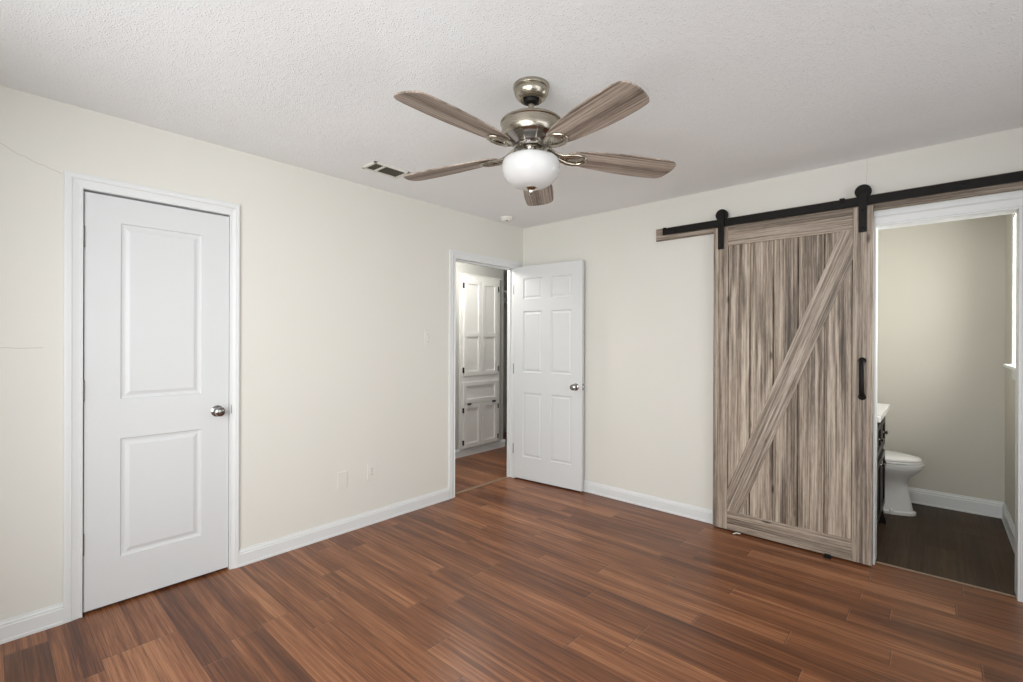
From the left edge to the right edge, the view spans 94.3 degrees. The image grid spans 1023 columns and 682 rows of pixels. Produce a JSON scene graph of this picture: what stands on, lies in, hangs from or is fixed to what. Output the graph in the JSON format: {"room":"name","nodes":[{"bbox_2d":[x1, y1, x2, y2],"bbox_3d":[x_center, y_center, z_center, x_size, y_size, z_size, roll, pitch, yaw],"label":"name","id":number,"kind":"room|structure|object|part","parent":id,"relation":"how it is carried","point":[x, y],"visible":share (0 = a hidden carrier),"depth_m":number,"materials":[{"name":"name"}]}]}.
{"room":"empty bedroom","nodes":[
{"label":"empty bedroom","id":0,"kind":"room"},
{"bbox_2d":[0,85,522,620],"bbox_3d":[-1.322,0.103,4.334,1.651,2.440,6.050,0,0,42],"label":"wall","id":1,"kind":"structure","parent":0,"point":[343,282],"depth_m":2.95,"materials":[{"name":"beige paint"}]},
{"bbox_2d":[63,170,239,623],"bbox_3d":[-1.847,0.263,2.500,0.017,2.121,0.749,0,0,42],"label":"trim","id":2,"kind":"structure","parent":1,"relation":"attached to","point":[74,183],"depth_m":2.26,"materials":[{"name":"white paint"}]},
{"bbox_2d":[82,192,228,612],"bbox_3d":[-1.843,0.295,2.503,0.100,2.029,0.638,0,0,42],"label":"door","id":3,"kind":"structure","parent":1,"relation":"in","point":[156,277],"depth_m":2.49,"materials":[{"name":"white paint"}]},
{"bbox_3d":[-1.656,0.399,2.685,0.065,0.064,0.064,0,0,42],"label":"knob","id":4,"kind":"part","parent":3,"relation":"part of","materials":[{"name":"silver metal"}]},
{"bbox_2d":[0,488,448,643],"bbox_3d":[-1.256,1.277,3.164,0.018,0.095,4.100,0,0,42],"label":"baseboard","id":5,"kind":"structure","parent":1,"relation":"attached to","point":[23,625],"depth_m":2.99,"materials":[{"name":"white paint"}]},
{"bbox_2d":[338,471,346,488],"bbox_3d":[-1.166,0.960,3.272,0.006,0.115,0.070,0,0,42],"label":"blank wall plate","id":6,"kind":"object","parent":1,"relation":"attached to","point":[342,476],"visible":1,"depth_m":3.27,"materials":[{"name":"white plastic"}]},
{"bbox_2d":[367,462,375,479],"bbox_3d":[-1.014,0.946,3.441,0.007,0.115,0.070,0,0,42],"label":"wall outlet","id":7,"kind":"object","parent":1,"relation":"attached to","point":[371,468],"visible":1,"depth_m":3.44,"materials":[{"name":"white plastic"}]},
{"bbox_2d":[425,331,431,344],"bbox_3d":[-0.666,-0.024,3.815,0.020,0.115,0.070,0,0,42],"label":"light switch","id":8,"kind":"object","parent":1,"relation":"attached to","point":[428,334],"visible":1,"depth_m":3.82,"materials":[{"name":"white plastic"}]},
{"bbox_2d":[455,476,508,494],"bbox_3d":[-0.276,1.325,4.354,0.040,0.004,0.755,0,0,42],"label":"trim","id":9,"kind":"structure","parent":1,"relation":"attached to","point":[493,481],"depth_m":4.34,"materials":[{"name":"brown wood"}]},
{"bbox_2d":[448,249,519,498],"bbox_3d":[-0.225,0.279,4.311,0.017,2.096,0.887,0,0,42],"label":"trim","id":10,"kind":"structure","parent":1,"relation":"attached to","point":[453,254],"depth_m":4.01,"materials":[{"name":"white paint"}]},
{"bbox_2d":[456,259,513,477],"bbox_3d":[-0.263,0.303,4.345,0.089,2.048,0.791,0,0,42],"label":"trim","id":11,"kind":"structure","parent":1,"relation":"attached to","point":[510,271],"depth_m":4.62,"materials":[{"name":"white paint"}]},
{"bbox_2d":[504,291,506,302],"bbox_3d":[-0.029,-0.592,6.500,0.580,0.095,0.900,0,0,42],"label":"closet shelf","id":12,"kind":"object","parent":1,"relation":"attached to","point":[505,292],"visible":0.18,"depth_m":6.68,"materials":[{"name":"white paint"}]},
{"bbox_2d":[455,262,503,449],"bbox_3d":[-0.649,0.105,4.738,1.015,2.440,2.550,0,0,42],"label":"wall","id":13,"kind":"structure","parent":0,"point":[465,268],"depth_m":5.64,"materials":[{"name":"grey paint"}]},
{"bbox_2d":[458,273,500,449],"bbox_3d":[-0.364,0.232,5.625,0.053,2.007,0.672,0,0,42],"label":"linen cabinet","id":14,"kind":"object","parent":13,"relation":"attached to","point":[479,296],"visible":1,"depth_m":5.59,"materials":[{"name":"paint"}]},
{"bbox_3d":[-0.452,-0.155,5.520,0.018,1.110,0.281,0,0,42],"label":"door","id":15,"kind":"part","parent":14,"relation":"part of","materials":[{"name":"paint"}]},
{"bbox_3d":[-0.456,0.976,5.521,0.018,0.502,0.281,0,0,42],"label":"door","id":16,"kind":"part","parent":14,"relation":"part of","materials":[{"name":"paint"}]},
{"bbox_3d":[-0.362,0.596,5.623,0.018,0.240,0.557,0,0,42],"label":"drop panel","id":17,"kind":"part","parent":14,"relation":"part of","materials":[{"name":"paint"}]},
{"bbox_3d":[-0.268,0.977,5.731,0.018,0.502,0.270,0,0,42],"label":"door","id":18,"kind":"part","parent":14,"relation":"part of","materials":[{"name":"paint"}]},
{"bbox_3d":[-0.264,-0.154,5.730,0.018,1.110,0.270,0,0,42],"label":"door","id":19,"kind":"part","parent":14,"relation":"part of","materials":[{"name":"paint"}]},
{"bbox_2d":[455,439,504,458],"bbox_3d":[-0.962,1.279,5.062,0.123,0.090,2.518,0,0,42],"label":"baseboard","id":20,"kind":"structure","parent":13,"relation":"attached to","point":[501,443],"depth_m":5.62,"materials":[{"name":"white paint"}]},
{"bbox_2d":[0,0,1022,228],"bbox_3d":[0.316,-1.158,1.661,4.350,0.100,4.250,0,0,42],"label":"ceiling","id":21,"kind":"structure","parent":0,"point":[739,92],"depth_m":1.99,"materials":[{"name":"white paint"}]},
{"bbox_2d":[362,161,409,178],"bbox_3d":[-0.814,-1.109,3.075,0.156,0.010,0.262,0,0,42],"label":"ceiling vent","id":22,"kind":"object","parent":21,"relation":"in","point":[378,167],"visible":1,"depth_m":3.06,"materials":[{"name":"white plastic"}]},
{"bbox_2d":[500,216,512,222],"bbox_3d":[-0.044,-1.091,4.263,0.120,0.042,0.120,0,0,42],"label":"smoke detector","id":23,"kind":"object","parent":21,"relation":"attached to","point":[506,219],"visible":1,"depth_m":4.22,"materials":[{"name":"white plastic"}]},
{"bbox_2d":[393,76,675,205],"bbox_3d":[0.048,-0.870,2.035,1.274,0.478,1.233,0,0,42],"label":"ceiling fan","id":24,"kind":"object","parent":21,"relation":"hanging from","point":[532,167],"visible":1,"depth_m":1.96,"materials":[{"name":"brown wood"}]},
{"bbox_3d":[-0.287,-0.807,2.238,0.503,0.006,0.158,-2,9,25],"label":"blade","id":25,"kind":"part","parent":24,"relation":"part of","materials":[{"name":"wood"}]},
{"bbox_3d":[-0.196,-0.825,1.762,0.158,0.006,0.503,14,9,42],"label":"blade","id":26,"kind":"part","parent":24,"relation":"part of","materials":[{"name":"wood"}]},
{"bbox_3d":[-0.057,-0.823,2.128,0.199,0.050,0.090,-2,9,25],"label":"blade arm","id":27,"kind":"part","parent":24,"relation":"part of","materials":[{"name":"silver metal"}]},
{"bbox_3d":[-0.021,-0.829,1.948,0.090,0.050,0.199,14,9,42],"label":"blade arm","id":28,"kind":"part","parent":24,"relation":"part of","materials":[{"name":"silver metal"}]},
{"bbox_3d":[0.085,-0.731,2.063,0.251,0.132,0.251,0,0,42],"label":"lamp shade","id":29,"kind":"part","parent":24,"relation":"part of","materials":[{"name":"white glass"}]},
{"bbox_3d":[0.136,-0.796,2.470,0.158,0.006,0.503,-10,-4,6],"label":"blade","id":30,"kind":"part","parent":24,"relation":"part of","materials":[{"name":"wood"}]},
{"bbox_3d":[0.162,-0.820,1.926,0.090,0.050,0.199,12,-3,-29],"label":"blade arm","id":31,"kind":"part","parent":24,"relation":"part of","materials":[{"name":"silver metal"}]},
{"bbox_3d":[0.238,-0.819,2.093,0.199,0.050,0.090,3,-10,-11],"label":"blade arm","id":32,"kind":"part","parent":24,"relation":"part of","materials":[{"name":"silver metal"}]},
{"bbox_3d":[0.283,-0.802,1.702,0.158,0.006,0.503,12,-3,-29],"label":"blade","id":33,"kind":"part","parent":24,"relation":"part of","materials":[{"name":"wood"}]},
{"bbox_3d":[0.489,-0.798,2.140,0.503,0.006,0.158,3,-10,-11],"label":"blade","id":34,"kind":"part","parent":24,"relation":"part of","materials":[{"name":"wood"}]},
{"bbox_2d":[0,432,1022,681],"bbox_3d":[0.289,1.380,2.955,6.100,0.102,6.150,0,0,42],"label":"floor","id":35,"kind":"structure","parent":0,"point":[510,579],"depth_m":2.36,"materials":[{"name":"laminate"}]},
{"bbox_2d":[823,553,830,558],"bbox_3d":[1.947,1.326,2.924,0.040,0.020,0.024,0,0,42],"label":"floor guide","id":36,"kind":"object","parent":35,"relation":"on","point":[828,556],"visible":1,"depth_m":2.92,"materials":[{"name":"black metal"}]},
{"bbox_2d":[877,403,889,525],"bbox_3d":[2.310,0.856,3.405,0.599,0.958,0.782,0,0,42],"label":"bathroom vanity","id":37,"kind":"object","parent":35,"relation":"on","point":[882,409],"visible":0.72,"depth_m":3.22,"materials":[{"name":"brown wood"}]},
{"bbox_3d":[2.394,0.647,3.101,0.018,0.198,0.327,0,0,42],"label":"drawer","id":38,"kind":"part","parent":37,"relation":"part of","materials":[{"name":"brown wood"}]},
{"bbox_3d":[2.393,0.985,3.102,0.018,0.390,0.327,0,0,42],"label":"cabinet door","id":39,"kind":"part","parent":37,"relation":"part of","materials":[{"name":"brown wood"}]},
{"bbox_3d":[2.616,0.985,3.351,0.018,0.390,0.327,0,0,42],"label":"cabinet door","id":40,"kind":"part","parent":37,"relation":"part of","materials":[{"name":"brown wood"}]},
{"bbox_3d":[2.725,1.288,3.505,0.069,0.098,0.050,0,0,42],"label":"leg","id":41,"kind":"part","parent":37,"relation":"part of","materials":[{"name":"brown wood"}]},
{"bbox_3d":[2.617,0.647,3.351,0.018,0.198,0.327,0,0,42],"label":"drawer","id":42,"kind":"part","parent":37,"relation":"part of","materials":[{"name":"brown wood"}]},
{"bbox_2d":[877,403,889,422],"bbox_3d":[2.310,0.440,3.406,0.595,0.125,0.782,0,0,42],"label":"countertop","id":43,"kind":"structure","parent":37,"relation":"on","point":[882,409],"depth_m":3.20,"materials":[{"name":"white stone"}]},
{"bbox_2d":[883,450,923,515],"bbox_3d":[2.850,0.955,3.870,0.783,0.763,0.460,0,0,42],"label":"toilet","id":44,"kind":"object","parent":35,"relation":"on","point":[900,467],"visible":0.27,"depth_m":3.64,"materials":[{"name":"white ceramic"}]},
{"bbox_3d":[2.926,0.900,3.802,0.563,0.034,0.362,0,0,42],"label":"lid","id":45,"kind":"part","parent":44,"relation":"part of","materials":[{"name":"white ceramic"}]},
{"bbox_3d":[2.927,0.926,3.801,0.565,0.017,0.366,0,0,42],"label":"seat","id":46,"kind":"part","parent":44,"relation":"part of","materials":[{"name":"white ceramic"}]},
{"bbox_2d":[523,127,1022,509],"bbox_3d":[1.725,0.115,3.325,4.465,2.440,0.116,0,0,42],"label":"wall","id":47,"kind":"structure","parent":0,"point":[649,303],"depth_m":3.70,"materials":[{"name":"beige paint"}]},
{"bbox_2d":[513,260,583,491],"bbox_3d":[0.328,0.302,4.383,0.763,2.026,0.165,0,0,37],"label":"door","id":48,"kind":"structure","parent":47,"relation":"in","point":[548,365],"depth_m":4.34,"materials":[{"name":"white paint"}]},
{"bbox_3d":[0.547,0.405,4.157,0.064,0.064,0.065,0,0,37],"label":"knob","id":49,"kind":"part","parent":48,"relation":"part of","materials":[{"name":"silver metal"}]},
{"bbox_2d":[583,480,712,523],"bbox_3d":[1.105,1.285,3.790,2.700,0.095,0.018,0,0,42],"label":"baseboard","id":50,"kind":"structure","parent":47,"relation":"attached to","point":[673,507],"depth_m":3.78,"materials":[{"name":"white paint"}]},
{"bbox_2d":[656,170,1022,241],"bbox_3d":[2.082,-0.829,2.884,2.550,0.095,0.071,0,0,42],"label":"door track","id":51,"kind":"object","parent":47,"relation":"attached to","point":[1011,181],"visible":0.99,"depth_m":2.76,"materials":[{"name":"black metal"}]},
{"bbox_2d":[713,184,873,565],"bbox_3d":[1.782,0.195,3.091,0.913,2.260,0.086,0,0,42],"label":"barn door","id":52,"kind":"structure","parent":51,"relation":"hanging from","point":[794,296],"depth_m":3.06,"materials":[{"name":"brown wood"}]},
{"bbox_3d":[1.795,1.262,3.111,0.717,0.128,0.036,0,0,42],"label":"rail","id":53,"kind":"part","parent":52,"relation":"part of","materials":[{"name":"brown wood"}]},
{"bbox_3d":[1.802,-0.737,3.109,0.717,0.135,0.036,0,0,42],"label":"rail","id":54,"kind":"part","parent":52,"relation":"part of","materials":[{"name":"brown wood"}]},
{"bbox_3d":[1.802,0.261,3.114,0.717,2.110,0.026,0,0,42],"label":"plank panel","id":55,"kind":"part","parent":52,"relation":"part of","materials":[{"name":"brown wood"}]},
{"bbox_3d":[2.073,0.225,2.806,0.040,0.255,0.052,0,0,42],"label":"handle","id":56,"kind":"part","parent":52,"relation":"part of","materials":[{"name":"black metal"}]},
{"bbox_2d":[875,561,1016,597],"bbox_3d":[2.420,1.335,2.672,0.586,0.006,0.016,0,0,42],"label":"threshold","id":57,"kind":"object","parent":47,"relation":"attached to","point":[875,561],"depth_m":2.65,"materials":[{"name":"wood"}]},
{"bbox_2d":[872,191,1022,601],"bbox_3d":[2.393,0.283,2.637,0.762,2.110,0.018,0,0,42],"label":"trim","id":58,"kind":"structure","parent":47,"relation":"attached to","point":[1011,200],"depth_m":2.51,"materials":[{"name":"white paint"}]},
{"bbox_2d":[877,215,1005,501],"bbox_3d":[3.323,0.120,4.019,1.490,2.440,0.120,0,0,42],"label":"wall","id":59,"kind":"structure","parent":0,"point":[942,286],"depth_m":3.79,"materials":[{"name":"beige paint"}]},
{"bbox_2d":[908,487,1003,517],"bbox_3d":[3.254,1.277,3.985,1.240,0.125,0.018,0,0,42],"label":"baseboard","id":60,"kind":"structure","parent":59,"relation":"attached to","point":[979,506],"depth_m":3.74,"materials":[{"name":"white paint"}]},
{"bbox_2d":[1005,214,1015,524],"bbox_3d":[3.293,0.121,2.982,0.150,2.440,1.465,0,0,42],"label":"wall","id":61,"kind":"structure","parent":0,"point":[1010,384],"depth_m":3.38,"materials":[{"name":"beige paint"}]},
{"bbox_2d":[1001,502,1014,553],"bbox_3d":[3.226,1.278,3.039,0.018,0.125,1.465,0,0,42],"label":"baseboard","id":62,"kind":"structure","parent":61,"relation":"attached to","point":[1009,526],"depth_m":3.25,"materials":[{"name":"white paint"}]},
{"bbox_2d":[1003,213,1015,379],"bbox_3d":[3.094,-0.314,2.825,0.164,1.132,0.895,0,0,42],"label":"window","id":63,"kind":"structure","parent":61,"relation":"in","point":[1012,366],"depth_m":3.12,"materials":[{"name":"white plastic"}]},
{"bbox_3d":[3.073,0.163,2.843,0.112,0.022,0.895,0,0,42],"label":"sill","id":64,"kind":"part","parent":63,"relation":"part of","materials":[{"name":"white paint"}]},
{"bbox_3d":[3.070,-0.314,2.854,0.015,1.132,0.845,0,0,42],"label":"casing","id":65,"kind":"part","parent":63,"relation":"part of","materials":[{"name":"white paint"}]}
]}

